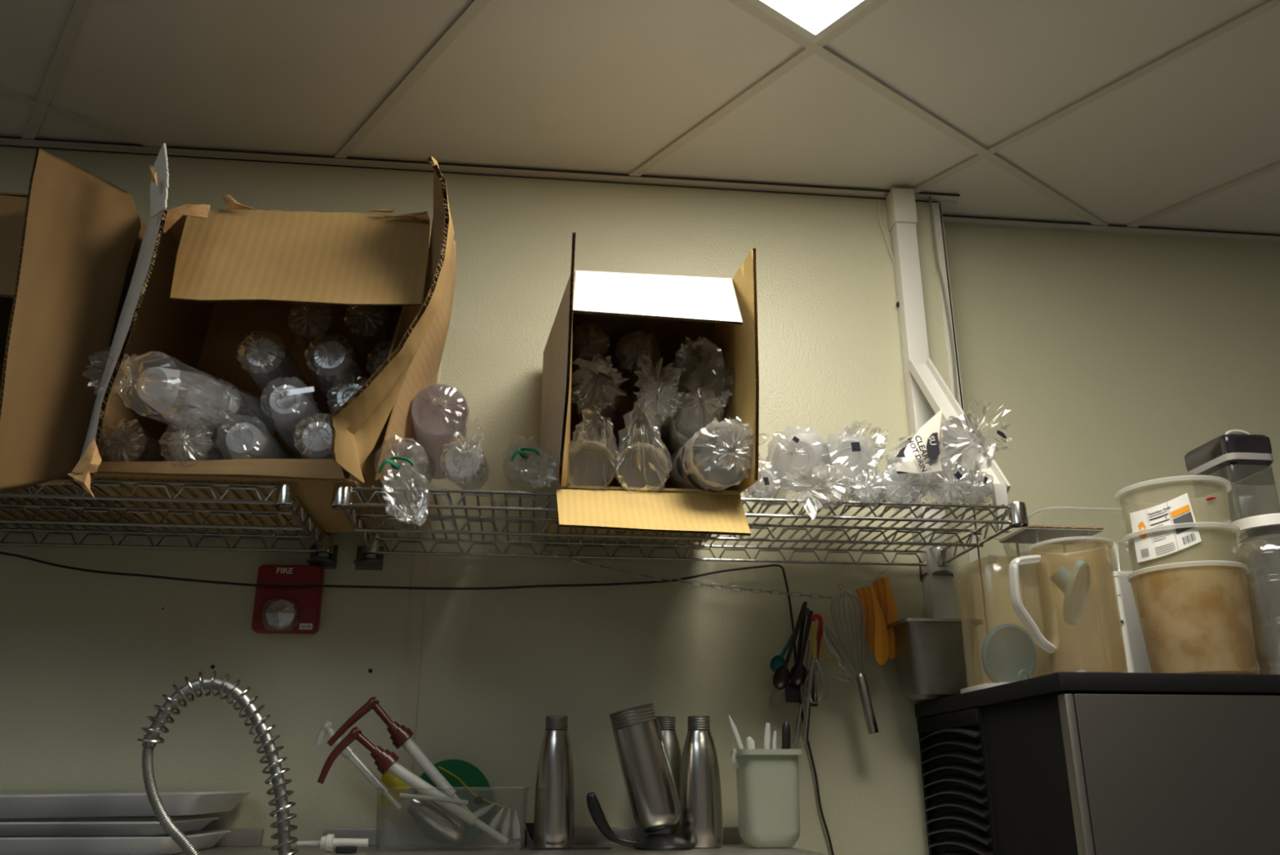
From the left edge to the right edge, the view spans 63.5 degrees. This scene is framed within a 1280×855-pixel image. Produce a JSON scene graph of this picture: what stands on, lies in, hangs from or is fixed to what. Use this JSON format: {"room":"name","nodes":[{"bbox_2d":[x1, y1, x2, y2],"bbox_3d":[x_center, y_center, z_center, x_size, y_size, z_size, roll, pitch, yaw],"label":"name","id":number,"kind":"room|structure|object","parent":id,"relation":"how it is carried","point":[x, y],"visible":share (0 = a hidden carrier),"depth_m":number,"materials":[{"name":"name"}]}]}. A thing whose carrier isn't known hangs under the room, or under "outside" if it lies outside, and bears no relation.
{"room":"commercial kitchen","nodes":[
{"label":"commercial kitchen","id":0,"kind":"room"},
{"bbox_2d":[0,146,982,854],"bbox_3d":[-1.232,0.799,2.050,4.030,3.061,0.140,2,-20,-6],"label":"wall","id":1,"kind":"structure","parent":0,"point":[86,657],"depth_m":2.23,"materials":[{"name":"paint"}]},
{"bbox_2d":[251,564,324,634],"bbox_3d":[-0.737,0.355,2.159,0.132,0.141,0.056,2,-20,-6],"label":"fire alarm","id":2,"kind":"object","parent":1,"relation":"attached to","point":[275,610],"visible":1,"depth_m":2.16,"materials":[{"name":"red"}]},
{"bbox_2d":[306,532,338,568],"bbox_3d":[-0.678,0.193,2.220,0.073,0.212,0.063,2,-20,-6],"label":"wall bracket","id":3,"kind":"object","parent":1,"relation":"attached to","point":[326,561],"visible":0.29,"depth_m":2.20,"materials":[{"name":"metal"}]},
{"bbox_2d":[0,476,333,555],"bbox_3d":[-1.259,0.162,1.952,1.266,0.046,0.425,2,-20,-6],"label":"wire shelf","id":4,"kind":"object","parent":3,"relation":"attached to","point":[286,496],"visible":0.96,"depth_m":1.96,"materials":[{"name":"silver metal"}]},
{"bbox_2d":[0,147,147,527],"bbox_3d":[-1.165,-0.114,1.909,0.446,0.649,0.637,2,-20,-6],"label":"cardboard box","id":5,"kind":"object","parent":4,"relation":"on","point":[70,245],"visible":0.77,"depth_m":1.75,"materials":[{"name":"brown"}]},
{"bbox_2d":[67,142,456,533],"bbox_3d":[-0.672,-0.123,1.987,0.621,0.710,0.605,2,-20,-6],"label":"cardboard box","id":6,"kind":"object","parent":4,"relation":"on","point":[203,279],"visible":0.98,"depth_m":1.91,"materials":[{"name":"brown"}]},
{"bbox_2d":[97,417,174,461],"bbox_3d":[-0.925,0.066,1.927,0.096,0.097,0.328,2,-20,-6],"label":"cup sleeve","id":7,"kind":"object","parent":6,"relation":"in","point":[116,439],"visible":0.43,"depth_m":1.83,"materials":[{"name":"plastic"}]},
{"bbox_2d":[81,348,275,438],"bbox_3d":[-0.795,-0.046,1.859,0.161,0.141,0.357,-8,-21,21],"label":"cup sleeve","id":8,"kind":"object","parent":6,"relation":"in","point":[188,396],"visible":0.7,"depth_m":1.76,"materials":[{"name":"plastic"}]},
{"bbox_2d":[217,378,248,426],"bbox_3d":[-0.775,-0.006,1.972,0.092,0.091,0.324,2,-20,-6],"label":"cup sleeve","id":9,"kind":"object","parent":8,"relation":"on","point":[243,407],"visible":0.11,"depth_m":1.87,"materials":[{"name":"plastic"}]},
{"bbox_2d":[235,329,319,407],"bbox_3d":[-0.711,-0.100,2.035,0.093,0.092,0.320,1,-20,-4],"label":"cup sleeve","id":10,"kind":"object","parent":8,"relation":"on","point":[267,362],"visible":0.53,"depth_m":1.93,"materials":[{"name":"plastic"}]},
{"bbox_2d":[157,424,239,475],"bbox_3d":[-0.807,0.067,1.922,0.095,0.096,0.322,2,-20,-6],"label":"cup sleeve","id":11,"kind":"object","parent":6,"relation":"in","point":[180,439],"visible":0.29,"depth_m":1.81,"materials":[{"name":"plastic"}]},
{"bbox_2d":[216,414,288,475],"bbox_3d":[-0.716,0.058,1.941,0.093,0.092,0.322,2,-20,-6],"label":"cup sleeve","id":12,"kind":"object","parent":6,"relation":"in","point":[241,437],"visible":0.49,"depth_m":1.84,"materials":[{"name":"plastic"}]},
{"bbox_2d":[287,302,347,371],"bbox_3d":[-0.677,-0.179,2.195,0.094,0.091,0.323,2,-20,-6],"label":"cup sleeve","id":13,"kind":"object","parent":6,"relation":"in","point":[310,314],"visible":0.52,"depth_m":2.10,"materials":[{"name":"plastic"}]},
{"bbox_2d":[293,413,351,478],"bbox_3d":[-0.586,0.056,1.957,0.094,0.092,0.322,2,-20,-6],"label":"cup sleeve","id":14,"kind":"object","parent":6,"relation":"in","point":[316,439],"visible":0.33,"depth_m":1.84,"materials":[{"name":"plastic"}]},
{"bbox_2d":[260,376,325,458],"bbox_3d":[-0.646,-0.010,1.974,0.098,0.093,0.320,2,-20,-6],"label":"cup sleeve","id":15,"kind":"object","parent":14,"relation":"on","point":[286,401],"visible":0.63,"depth_m":1.88,"materials":[{"name":"plastic"}]},
{"bbox_2d":[326,374,368,413],"bbox_3d":[-0.556,-0.018,2.066,0.096,0.094,0.323,2,-20,-6],"label":"cup sleeve","id":16,"kind":"object","parent":14,"relation":"on","point":[349,388],"visible":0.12,"depth_m":1.95,"materials":[{"name":"plastic"}]},
{"bbox_2d":[304,333,363,411],"bbox_3d":[-0.593,-0.096,2.047,0.091,0.090,0.322,2,-20,-6],"label":"cup sleeve","id":17,"kind":"object","parent":16,"relation":"on","point":[333,363],"visible":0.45,"depth_m":1.94,"materials":[{"name":"plastic"}]},
{"bbox_2d":[343,305,394,377],"bbox_3d":[-0.568,-0.183,2.209,0.093,0.091,0.322,2,-20,-6],"label":"cup sleeve","id":18,"kind":"object","parent":6,"relation":"in","point":[362,344],"visible":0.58,"depth_m":2.13,"materials":[{"name":"plastic"}]},
{"bbox_2d":[366,340,391,376],"bbox_3d":[-0.498,-0.087,2.119,0.091,0.091,0.321,2,-20,-6],"label":"cup sleeve","id":19,"kind":"object","parent":6,"relation":"in","point":[382,356],"visible":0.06,"depth_m":2.00,"materials":[{"name":"plastic"}]},
{"bbox_2d":[353,533,384,569],"bbox_3d":[-0.582,0.196,2.230,0.073,0.212,0.063,2,-20,-6],"label":"wall bracket","id":20,"kind":"object","parent":1,"relation":"attached to","point":[368,561],"visible":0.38,"depth_m":2.22,"materials":[{"name":"metal"}]},
{"bbox_2d":[392,360,441,827],"bbox_3d":[-0.477,0.454,2.183,0.032,1.400,0.003,2,-20,-6],"label":"trim","id":21,"kind":"structure","parent":1,"relation":"attached to","point":[419,571],"depth_m":2.18,"materials":[{"name":"beige"}]},
{"bbox_2d":[0,551,834,854],"bbox_3d":[-0.490,0.567,2.117,1.798,0.619,0.032,2,-20,-6],"label":"power cable","id":22,"kind":"object","parent":1,"relation":"attached to","point":[1,552],"visible":0.92,"depth_m":2.19,"materials":[{"name":"black plastic"}]},
{"bbox_2d":[172,826,825,854],"bbox_3d":[-1.450,0.829,1.724,3.511,0.282,0.397,2,-20,-6],"label":"shelf","id":23,"kind":"object","parent":1,"relation":"attached to","point":[382,841],"depth_m":1.99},
{"bbox_2d":[0,829,231,854],"bbox_3d":[-1.016,0.725,1.808,0.504,0.030,0.344,2,-20,-6],"label":"sheet pan","id":24,"kind":"object","parent":23,"relation":"on","point":[158,844],"visible":0.85,"depth_m":1.67,"materials":[{"name":"metal"}]},
{"bbox_2d":[0,817,218,835],"bbox_3d":[-1.040,0.699,1.814,0.504,0.022,0.344,2,-20,-6],"label":"sheet pan","id":25,"kind":"object","parent":24,"relation":"on","point":[43,826],"visible":0.86,"depth_m":1.68,"materials":[{"name":"metal"}]},
{"bbox_2d":[0,790,254,817],"bbox_3d":[-1.002,0.667,1.835,0.540,0.046,0.360,2,-20,-6],"label":"tray","id":26,"kind":"object","parent":25,"relation":"on","point":[175,802],"visible":1,"depth_m":1.70,"materials":[{"name":"metal"}]},
{"bbox_2d":[137,670,298,854],"bbox_3d":[-0.643,0.662,1.591,0.295,0.563,0.041,2,-20,-6],"label":"hose","id":27,"kind":"object","parent":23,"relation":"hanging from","point":[149,740],"visible":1,"depth_m":1.63,"materials":[{"name":"metal"}]},
{"bbox_2d":[296,833,368,851],"bbox_3d":[-0.536,0.724,1.805,0.121,0.029,0.029,2,-20,-6],"label":"pump","id":28,"kind":"object","parent":23,"relation":"on","point":[327,842],"visible":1,"depth_m":1.80,"materials":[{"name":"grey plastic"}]},
{"bbox_2d":[411,758,492,845],"bbox_3d":[-0.369,0.738,2.038,0.164,0.162,0.026,9,-21,-24],"label":"disc","id":29,"kind":"object","parent":23,"relation":"on","point":[473,777],"visible":0.53,"depth_m":2.06,"materials":[{"name":"green plastic"}]},
{"bbox_2d":[533,715,574,847],"bbox_3d":[-0.161,0.670,1.964,0.076,0.237,0.076,2,-20,-6],"label":"bottle","id":30,"kind":"object","parent":23,"relation":"on","point":[554,794],"visible":0.98,"depth_m":1.93,"materials":[{"name":"grey"}]},
{"bbox_2d":[586,791,693,849],"bbox_3d":[-0.001,0.726,1.915,0.197,0.098,0.110,2,-20,-6],"label":"ladle","id":31,"kind":"object","parent":23,"relation":"on","point":[651,841],"visible":1,"depth_m":1.90,"materials":[{"name":"black plastic"}]},
{"bbox_2d":[608,702,681,832],"bbox_3d":[0.009,0.638,1.947,0.137,0.232,0.092,2,-20,-6],"label":"steel canister","id":32,"kind":"object","parent":31,"relation":"on","point":[644,760],"visible":1,"depth_m":1.91,"materials":[{"name":"grey"}]},
{"bbox_2d":[646,715,681,834],"bbox_3d":[0.051,0.704,2.067,0.076,0.243,0.076,2,-20,-6],"label":"bottle","id":33,"kind":"object","parent":23,"relation":"on","point":[667,723],"visible":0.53,"depth_m":2.06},
{"bbox_2d":[678,715,723,847],"bbox_3d":[0.115,0.679,1.993,0.084,0.238,0.084,2,-20,-6],"label":"bottle","id":34,"kind":"object","parent":23,"relation":"on","point":[700,823],"visible":0.97,"depth_m":1.96,"materials":[{"name":"grey"}]},
{"bbox_2d":[730,747,803,847],"bbox_3d":[0.238,0.706,1.976,0.136,0.177,0.124,2,-20,-6],"label":"utensil crock","id":35,"kind":"object","parent":23,"relation":"on","point":[767,780],"visible":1,"depth_m":1.93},
{"bbox_3d":[-0.348,0.728,1.932,0.280,0.107,0.159,2,-20,-6],"label":"clear bin","id":36,"kind":"object","parent":23,"relation":"on","visible":0},
{"bbox_2d":[315,720,402,810],"bbox_3d":[-0.533,0.640,1.963,0.172,0.163,0.025,2,-20,-6],"label":"pump","id":37,"kind":"object","parent":36,"relation":"in","point":[348,753],"visible":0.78,"depth_m":1.96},
{"bbox_2d":[379,771,410,808],"bbox_3d":[-0.466,0.691,1.978,0.059,0.069,0.008,2,-20,-6],"label":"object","id":38,"kind":"object","parent":36,"relation":"in","point":[396,785],"visible":0.5,"depth_m":1.98,"materials":[{"name":"yellow plastic"}]},
{"bbox_2d":[326,696,470,810],"bbox_3d":[-0.445,0.614,1.929,0.276,0.218,0.041,2,-20,-6],"label":"pump","id":39,"kind":"object","parent":36,"relation":"in","point":[401,735],"visible":0.94,"depth_m":1.93,"materials":[{"name":"red plastic"}]},
{"bbox_2d":[317,726,509,844],"bbox_3d":[-0.412,0.654,1.892,0.350,0.206,0.041,2,-20,-6],"label":"pump","id":40,"kind":"object","parent":36,"relation":"in","point":[385,760],"visible":1,"depth_m":1.89,"materials":[{"name":"red plastic"}]},
{"bbox_2d":[406,791,465,844],"bbox_3d":[-0.376,0.721,1.910,0.110,0.091,0.051,2,-20,-6],"label":"metal cup","id":41,"kind":"object","parent":36,"relation":"in","point":[442,823],"visible":0.91,"depth_m":1.89,"materials":[{"name":"silver metal"}]},
{"bbox_2d":[0,0,1279,226],"bbox_3d":[-0.056,-1.216,0.957,6.020,0.010,3.720,2,-20,-6],"label":"grid","id":42,"kind":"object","parent":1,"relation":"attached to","point":[41,104],"depth_m":2.31,"materials":[{"name":"silver metal"}]},
{"bbox_2d":[0,135,1279,242],"bbox_3d":[-0.251,-0.618,2.632,6.000,0.014,0.122,2,-20,-6],"label":"trim","id":43,"kind":"structure","parent":1,"relation":"attached to","point":[18,142],"depth_m":2.60,"materials":[{"name":"silver metal"}]},
{"bbox_2d":[885,187,955,618],"bbox_3d":[0.669,0.225,2.369,0.060,1.755,0.054,2,-20,-6],"label":"channel","id":44,"kind":"object","parent":1,"relation":"attached to","point":[938,591],"visible":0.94,"depth_m":2.51,"materials":[{"name":"white plastic"}]},
{"bbox_2d":[910,486,953,581],"bbox_3d":[0.667,0.241,2.360,0.073,0.212,0.063,2,-20,-6],"label":"wall bracket","id":45,"kind":"object","parent":1,"relation":"attached to","point":[945,572],"visible":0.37,"depth_m":2.35,"materials":[{"name":"metal"}]},
{"bbox_2d":[330,482,1028,566],"bbox_3d":[0.074,0.210,2.090,1.294,0.046,0.425,2,-20,-6],"label":"wire shelf","id":46,"kind":"object","parent":45,"relation":"attached to","point":[342,495],"visible":0.88,"depth_m":2.07,"materials":[{"name":"silver metal"}]},
{"bbox_2d":[373,434,435,525],"bbox_3d":[-0.445,0.107,1.967,0.105,0.237,0.318,3,-20,-10],"label":"cup sleeve","id":47,"kind":"object","parent":46,"relation":"on","point":[388,481],"visible":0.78,"depth_m":1.83,"materials":[{"name":"plastic"}]},
{"bbox_2d":[410,382,469,479],"bbox_3d":[-0.404,0.008,2.080,0.113,0.116,0.312,4,-20,-10],"label":"cup","id":48,"kind":"object","parent":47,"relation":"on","point":[437,410],"visible":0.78,"depth_m":2.02,"materials":[{"name":"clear plastic"}]},
{"bbox_2d":[440,419,491,489],"bbox_3d":[-0.340,0.076,2.024,0.091,0.141,0.309,2,-20,-6],"label":"cup sleeve","id":49,"kind":"object","parent":46,"relation":"on","point":[468,468],"visible":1,"depth_m":1.90,"materials":[{"name":"plastic"}]},
{"bbox_2d":[502,435,557,489],"bbox_3d":[-0.219,0.085,2.028,0.106,0.152,0.308,2,-20,-6],"label":"cup sleeve","id":50,"kind":"object","parent":46,"relation":"on","point":[518,446],"visible":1,"depth_m":1.92,"materials":[{"name":"plastic"}]},
{"bbox_2d":[537,232,759,542],"bbox_3d":[-0.004,0.001,2.059,0.380,0.551,0.555,2,-20,-6],"label":"cardboard box","id":51,"kind":"object","parent":46,"relation":"on","point":[722,311],"visible":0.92,"depth_m":1.97,"materials":[{"name":"brown"}]},
{"bbox_2d":[559,411,620,489],"bbox_3d":[-0.096,0.076,1.992,0.110,0.175,0.340,1,-19,-2],"label":"cup sleeve","id":52,"kind":"object","parent":51,"relation":"in","point":[581,442],"visible":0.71,"depth_m":1.86,"materials":[{"name":"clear plastic"}]},
{"bbox_2d":[571,354,627,435],"bbox_3d":[-0.093,-0.049,2.121,0.127,0.141,0.297,2,-20,-6],"label":"cup sleeve","id":53,"kind":"object","parent":51,"relation":"in","point":[610,414],"visible":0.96,"depth_m":2.03,"materials":[{"name":"plastic"}]},
{"bbox_2d":[571,322,610,380],"bbox_3d":[-0.109,-0.165,2.215,0.092,0.132,0.253,1,-19,-2],"label":"cup sleeve","id":54,"kind":"object","parent":53,"relation":"on","point":[593,336],"visible":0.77,"depth_m":2.13,"materials":[{"name":"plastic"}]},
{"bbox_2d":[615,329,660,388],"bbox_3d":[-0.002,-0.147,2.222,0.094,0.131,0.251,0,-19,1],"label":"cup sleeve","id":55,"kind":"object","parent":51,"relation":"in","point":[633,377],"visible":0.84,"depth_m":2.15,"materials":[{"name":"plastic"}]},
{"bbox_2d":[613,405,672,493],"bbox_3d":[0.000,0.079,1.995,0.104,0.176,0.344,1,-20,-3],"label":"cup sleeve","id":56,"kind":"object","parent":51,"relation":"in","point":[655,489],"visible":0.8,"depth_m":1.86,"materials":[{"name":"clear plastic"}]},
{"bbox_2d":[631,355,683,447],"bbox_3d":[0.025,-0.038,2.085,0.106,0.144,0.282,2,-20,-6],"label":"cup sleeve","id":57,"kind":"object","parent":56,"relation":"on","point":[657,390],"visible":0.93,"depth_m":1.98,"materials":[{"name":"plastic"}]},
{"bbox_2d":[668,416,770,492],"bbox_3d":[0.139,0.064,1.940,0.143,0.175,0.333,2,-20,-6],"label":"cup sleeve","id":58,"kind":"object","parent":51,"relation":"in","point":[684,473],"visible":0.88,"depth_m":1.85,"materials":[{"name":"plastic"}]},
{"bbox_2d":[667,356,733,466],"bbox_3d":[0.109,-0.009,2.090,0.130,0.165,0.309,2,-20,-6],"label":"cup sleeve","id":59,"kind":"object","parent":58,"relation":"on","point":[703,406],"visible":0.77,"depth_m":2.00,"materials":[{"name":"plastic"}]},
{"bbox_2d":[671,336,724,428],"bbox_3d":[0.125,-0.085,2.124,0.104,0.114,0.303,-2,-20,5],"label":"cup sleeve","id":60,"kind":"object","parent":59,"relation":"on","point":[689,358],"visible":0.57,"depth_m":2.07,"materials":[{"name":"plastic"}]},
{"bbox_2d":[521,544,881,599],"bbox_3d":[0.141,0.319,2.262,0.799,0.104,0.022,2,-20,-6],"label":"chain","id":61,"kind":"object","parent":46,"relation":"hanging from","point":[581,560],"visible":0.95,"depth_m":2.25,"materials":[{"name":"metal"}]},
{"bbox_2d":[773,600,807,689],"bbox_3d":[0.318,0.460,2.188,0.082,0.185,0.014,0,-19,-1],"label":"serving spoon","id":62,"kind":"object","parent":61,"relation":"hanging from","point":[781,677],"visible":1,"depth_m":2.17,"materials":[{"name":"black plastic"}]},
{"bbox_2d":[773,666,790,689],"bbox_3d":[0.295,0.525,2.165,0.037,0.048,0.012,2,-20,-6],"label":"bowl","id":63,"kind":"object","parent":62,"relation":"on","point":[781,677],"depth_m":2.17,"materials":[{"name":"black plastic"}]},
{"bbox_2d":[784,613,806,702],"bbox_3d":[0.333,0.491,2.207,0.055,0.185,0.010,2,-20,-6],"label":"spatula","id":64,"kind":"object","parent":61,"relation":"hanging from","point":[793,693],"visible":0.85,"depth_m":2.18,"materials":[{"name":"black plastic"}]},
{"bbox_2d":[790,609,813,686],"bbox_3d":[0.344,0.470,2.204,0.057,0.161,0.014,0,-19,0],"label":"serving spoon","id":65,"kind":"object","parent":61,"relation":"hanging from","point":[798,671],"visible":1,"depth_m":2.19,"materials":[{"name":"black plastic"}]},
{"bbox_2d":[790,662,806,686],"bbox_3d":[0.333,0.523,2.186,0.036,0.049,0.012,2,-20,-6],"label":"bowl","id":66,"kind":"object","parent":65,"relation":"on","point":[798,671],"depth_m":2.19,"materials":[{"name":"black plastic"}]},
{"bbox_2d":[801,640,817,742],"bbox_3d":[0.356,0.550,2.166,0.047,0.208,0.014,2,-20,-6],"label":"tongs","id":67,"kind":"object","parent":61,"relation":"hanging from","point":[806,725],"visible":0.87,"depth_m":2.15,"materials":[{"name":"silver metal"}]},
{"bbox_2d":[804,623,826,703],"bbox_3d":[0.359,0.493,2.163,0.046,0.163,0.028,2,-20,-6],"label":"whisk","id":68,"kind":"object","parent":61,"relation":"hanging from","point":[815,644],"visible":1,"depth_m":2.16,"materials":[{"name":"silver"}]},
{"bbox_2d":[821,626,855,681],"bbox_3d":[0.418,0.479,2.192,0.071,0.115,0.018,2,-20,-6],"label":"squeezer","id":69,"kind":"object","parent":61,"relation":"hanging from","point":[837,654],"visible":1,"depth_m":2.19,"materials":[{"name":"silver metal"}]},
{"bbox_2d":[830,583,878,733],"bbox_3d":[0.448,0.485,2.189,0.077,0.314,0.071,-11,-22,28],"label":"whisk","id":70,"kind":"object","parent":61,"relation":"hanging from","point":[868,713],"visible":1,"depth_m":2.18,"materials":[{"name":"metal"}]},
{"bbox_2d":[742,462,788,507],"bbox_3d":[0.249,0.113,2.053,0.080,0.141,0.324,-4,-20,10],"label":"cup sleeve","id":71,"kind":"object","parent":46,"relation":"on","point":[771,484],"visible":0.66,"depth_m":1.93,"materials":[{"name":"plastic"}]},
{"bbox_2d":[765,426,830,493],"bbox_3d":[0.324,0.063,2.096,0.126,0.187,0.333,-4,-20,11],"label":"cup sleeve","id":72,"kind":"object","parent":46,"relation":"on","point":[790,451],"visible":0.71,"depth_m":1.99,"materials":[{"name":"plastic"}]},
{"bbox_2d":[782,463,851,519],"bbox_3d":[0.367,0.129,2.009,0.125,0.158,0.273,-9,-21,23],"label":"cup sleeve","id":73,"kind":"object","parent":46,"relation":"on","point":[821,470],"visible":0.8,"depth_m":1.92,"materials":[{"name":"plastic"}]},
{"bbox_2d":[845,467,889,509],"bbox_3d":[0.455,0.119,2.063,0.081,0.136,0.311,-5,-20,13],"label":"cup sleeve","id":74,"kind":"object","parent":46,"relation":"on","point":[867,486],"visible":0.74,"depth_m":1.95,"materials":[{"name":"plastic"}]},
{"bbox_2d":[821,420,888,487],"bbox_3d":[0.423,0.072,2.139,0.138,0.172,0.307,-1,-20,4],"label":"cup sleeve","id":75,"kind":"object","parent":74,"relation":"on","point":[851,450],"visible":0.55,"depth_m":2.02,"materials":[{"name":"plastic"}]},
{"bbox_2d":[846,565,890,595],"bbox_3d":[0.508,0.337,2.284,0.115,0.076,0.018,6,-20,-15],"label":"wire hook","id":76,"kind":"object","parent":46,"relation":"attached to","point":[889,566],"visible":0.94,"depth_m":2.28,"materials":[{"name":"metal"}]},
{"bbox_2d":[870,585,889,665],"bbox_3d":[0.515,0.422,2.220,0.033,0.170,0.018,2,-20,-6],"label":"scraper","id":77,"kind":"object","parent":76,"relation":"hanging from","point":[882,646],"visible":1,"depth_m":2.21,"materials":[{"name":"orange plastic"}]},
{"bbox_2d":[884,577,898,658],"bbox_3d":[0.547,0.412,2.252,0.033,0.177,0.018,2,-20,-6],"label":"scraper","id":78,"kind":"object","parent":76,"relation":"hanging from","point":[892,615],"visible":0.81,"depth_m":2.25,"materials":[{"name":"orange plastic"}]},
{"bbox_2d":[879,460,927,511],"bbox_3d":[0.525,0.118,2.095,0.097,0.157,0.324,-4,-20,10],"label":"cup sleeve","id":79,"kind":"object","parent":46,"relation":"on","point":[904,486],"visible":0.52,"depth_m":1.97,"materials":[{"name":"plastic"}]},
{"bbox_2d":[920,462,973,506],"bbox_3d":[0.618,0.116,2.105,0.088,0.146,0.326,-4,-20,12],"label":"cup sleeve","id":80,"kind":"object","parent":46,"relation":"on","point":[928,498],"visible":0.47,"depth_m":1.98,"materials":[{"name":"plastic"}]},
{"bbox_2d":[884,395,1012,490],"bbox_3d":[0.576,0.042,2.071,0.283,0.171,0.229,10,-22,-26],"label":"cup sleeve","id":81,"kind":"object","parent":80,"relation":"on","point":[924,451],"visible":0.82,"depth_m":2.02,"materials":[{"name":"plastic"}]},
{"bbox_2d":[906,358,1011,533],"bbox_3d":[0.699,0.024,2.283,0.055,0.480,0.268,6,-20,-15],"label":"channel","id":82,"kind":"object","parent":46,"relation":"on","point":[938,394],"visible":0.7,"depth_m":2.33,"materials":[{"name":"white plastic"}]},
{"bbox_2d":[942,469,995,507],"bbox_3d":[0.673,0.124,2.127,0.076,0.138,0.315,-3,-20,9],"label":"cup sleeve","id":83,"kind":"object","parent":46,"relation":"on","point":[977,495],"visible":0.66,"depth_m":2.01,"materials":[{"name":"plastic"}]},
{"bbox_2d":[928,195,958,402],"bbox_3d":[0.760,-0.277,2.573,0.024,0.692,0.009,2,-20,-6],"label":"cable","id":84,"kind":"object","parent":1,"relation":"attached to","point":[930,197],"visible":0.84,"depth_m":2.59,"materials":[{"name":"grey plastic"}]},
{"bbox_2d":[931,202,993,684],"bbox_3d":[0.765,0.304,2.434,0.028,1.849,0.104,2,-20,-6],"label":"trim","id":85,"kind":"structure","parent":1,"relation":"attached to","point":[974,555],"depth_m":2.52,"materials":[{"name":"beige"}]},
{"bbox_2d":[0,0,1279,234],"bbox_3d":[-0.058,-1.260,0.994,6.200,0.100,3.940,2,-20,-6],"label":"ceiling","id":86,"kind":"structure","parent":0,"point":[597,86],"depth_m":2.29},
{"bbox_2d":[745,0,875,43],"bbox_3d":[0.504,-1.012,1.524,0.582,0.012,1.192,15,-24,-36],"label":"recessed light","id":87,"kind":"object","parent":86,"relation":"in","point":[814,15],"visible":1,"depth_m":2.05,"materials":[{"name":"white plastic"}]},
{"bbox_2d":[760,0,862,35],"bbox_3d":[0.504,-1.011,1.523,0.550,0.003,1.160,15,-24,-36],"label":"diffuser","id":88,"kind":"object","parent":87,"relation":"attached to","point":[814,15],"depth_m":2.05,"materials":[{"name":"white"}]},
{"bbox_2d":[942,222,1279,676],"bbox_3d":[1.739,0.940,2.452,1.970,3.061,0.140,2,-20,-6],"label":"wall","id":89,"kind":"structure","parent":0,"point":[1110,358],"depth_m":2.69,"materials":[{"name":"paint"}]},
{"bbox_2d":[1184,429,1273,484],"bbox_3d":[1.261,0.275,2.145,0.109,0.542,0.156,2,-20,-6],"label":"lid","id":90,"kind":"object","parent":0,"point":[1233,457],"visible":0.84,"depth_m":2.16,"materials":[{"name":"grey"}]},
{"bbox_3d":[-0.055,1.728,-0.063,6.200,0.100,3.940,2,-20,-6],"label":"floor","id":91,"kind":"structure","parent":0,"visible":0},
{"bbox_2d":[914,671,1279,854],"bbox_3d":[1.014,1.349,1.693,0.783,1.783,0.645,2,-20,-6],"label":"machine","id":92,"kind":"object","parent":91,"relation":"on","point":[1060,762],"visible":1,"depth_m":1.65,"materials":[{"name":"black"}]},
{"bbox_2d":[886,617,983,702],"bbox_3d":[0.625,0.498,2.198,0.179,0.158,0.165,2,-20,-6],"label":"steel pan","id":93,"kind":"object","parent":92,"relation":"on","point":[934,658],"visible":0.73,"depth_m":2.15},
{"bbox_2d":[981,623,1036,683],"bbox_3d":[0.713,0.442,2.002,0.124,0.123,0.036,5,-20,-14],"label":"cover","id":94,"kind":"object","parent":92,"relation":"on","point":[1008,652],"visible":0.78,"depth_m":2.00,"materials":[{"name":"blue"}]},
{"bbox_2d":[999,524,1106,677],"bbox_3d":[0.878,0.386,2.156,0.168,0.341,0.134,2,-20,-6],"label":"storage container","id":95,"kind":"object","parent":92,"relation":"on","point":[1029,534],"visible":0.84,"depth_m":2.17,"materials":[{"name":"plastic"}]},
{"bbox_2d":[1008,535,1113,653],"bbox_3d":[0.742,0.318,1.804,0.191,0.234,0.140,2,-20,-6],"label":"pitcher","id":96,"kind":"object","parent":92,"relation":"on","point":[1018,606],"visible":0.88,"depth_m":1.80,"materials":[{"name":"plastic"}]},
{"bbox_2d":[1048,560,1090,625],"bbox_3d":[0.761,0.292,1.822,0.066,0.110,0.114,-14,-24,34],"label":"cover","id":97,"kind":"object","parent":96,"relation":"in","point":[1075,585],"visible":1,"depth_m":1.81,"materials":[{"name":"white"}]},
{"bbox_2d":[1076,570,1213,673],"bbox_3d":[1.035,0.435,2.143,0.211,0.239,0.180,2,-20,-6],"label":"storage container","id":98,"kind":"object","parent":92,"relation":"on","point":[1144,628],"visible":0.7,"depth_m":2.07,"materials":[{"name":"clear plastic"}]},
{"bbox_2d":[993,506,1199,587],"bbox_3d":[0.971,0.266,2.206,0.344,0.120,0.274,2,-20,-6],"label":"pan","id":99,"kind":"object","parent":98,"relation":"on","point":[1031,575],"visible":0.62,"depth_m":2.29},
{"bbox_2d":[1114,475,1248,586],"bbox_3d":[0.997,0.282,1.884,0.197,0.349,0.197,2,-20,-6],"label":"tub","id":100,"kind":"object","parent":92,"relation":"on","point":[1202,562],"depth_m":1.86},
{"bbox_2d":[1173,511,1193,533],"bbox_3d":[0.964,0.169,1.833,0.033,0.039,0.002,-8,-21,20],"label":"print","id":101,"kind":"object","parent":100,"relation":"attached to","point":[1179,517],"depth_m":1.83,"materials":[{"name":"grey"}]},
{"bbox_2d":[1226,512,1279,673],"bbox_3d":[1.163,0.311,1.866,0.144,0.289,0.144,2,-20,-6],"label":"plastic container","id":102,"kind":"object","parent":92,"relation":"on","point":[1254,530],"visible":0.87,"depth_m":1.86,"materials":[{"name":"white plastic"}]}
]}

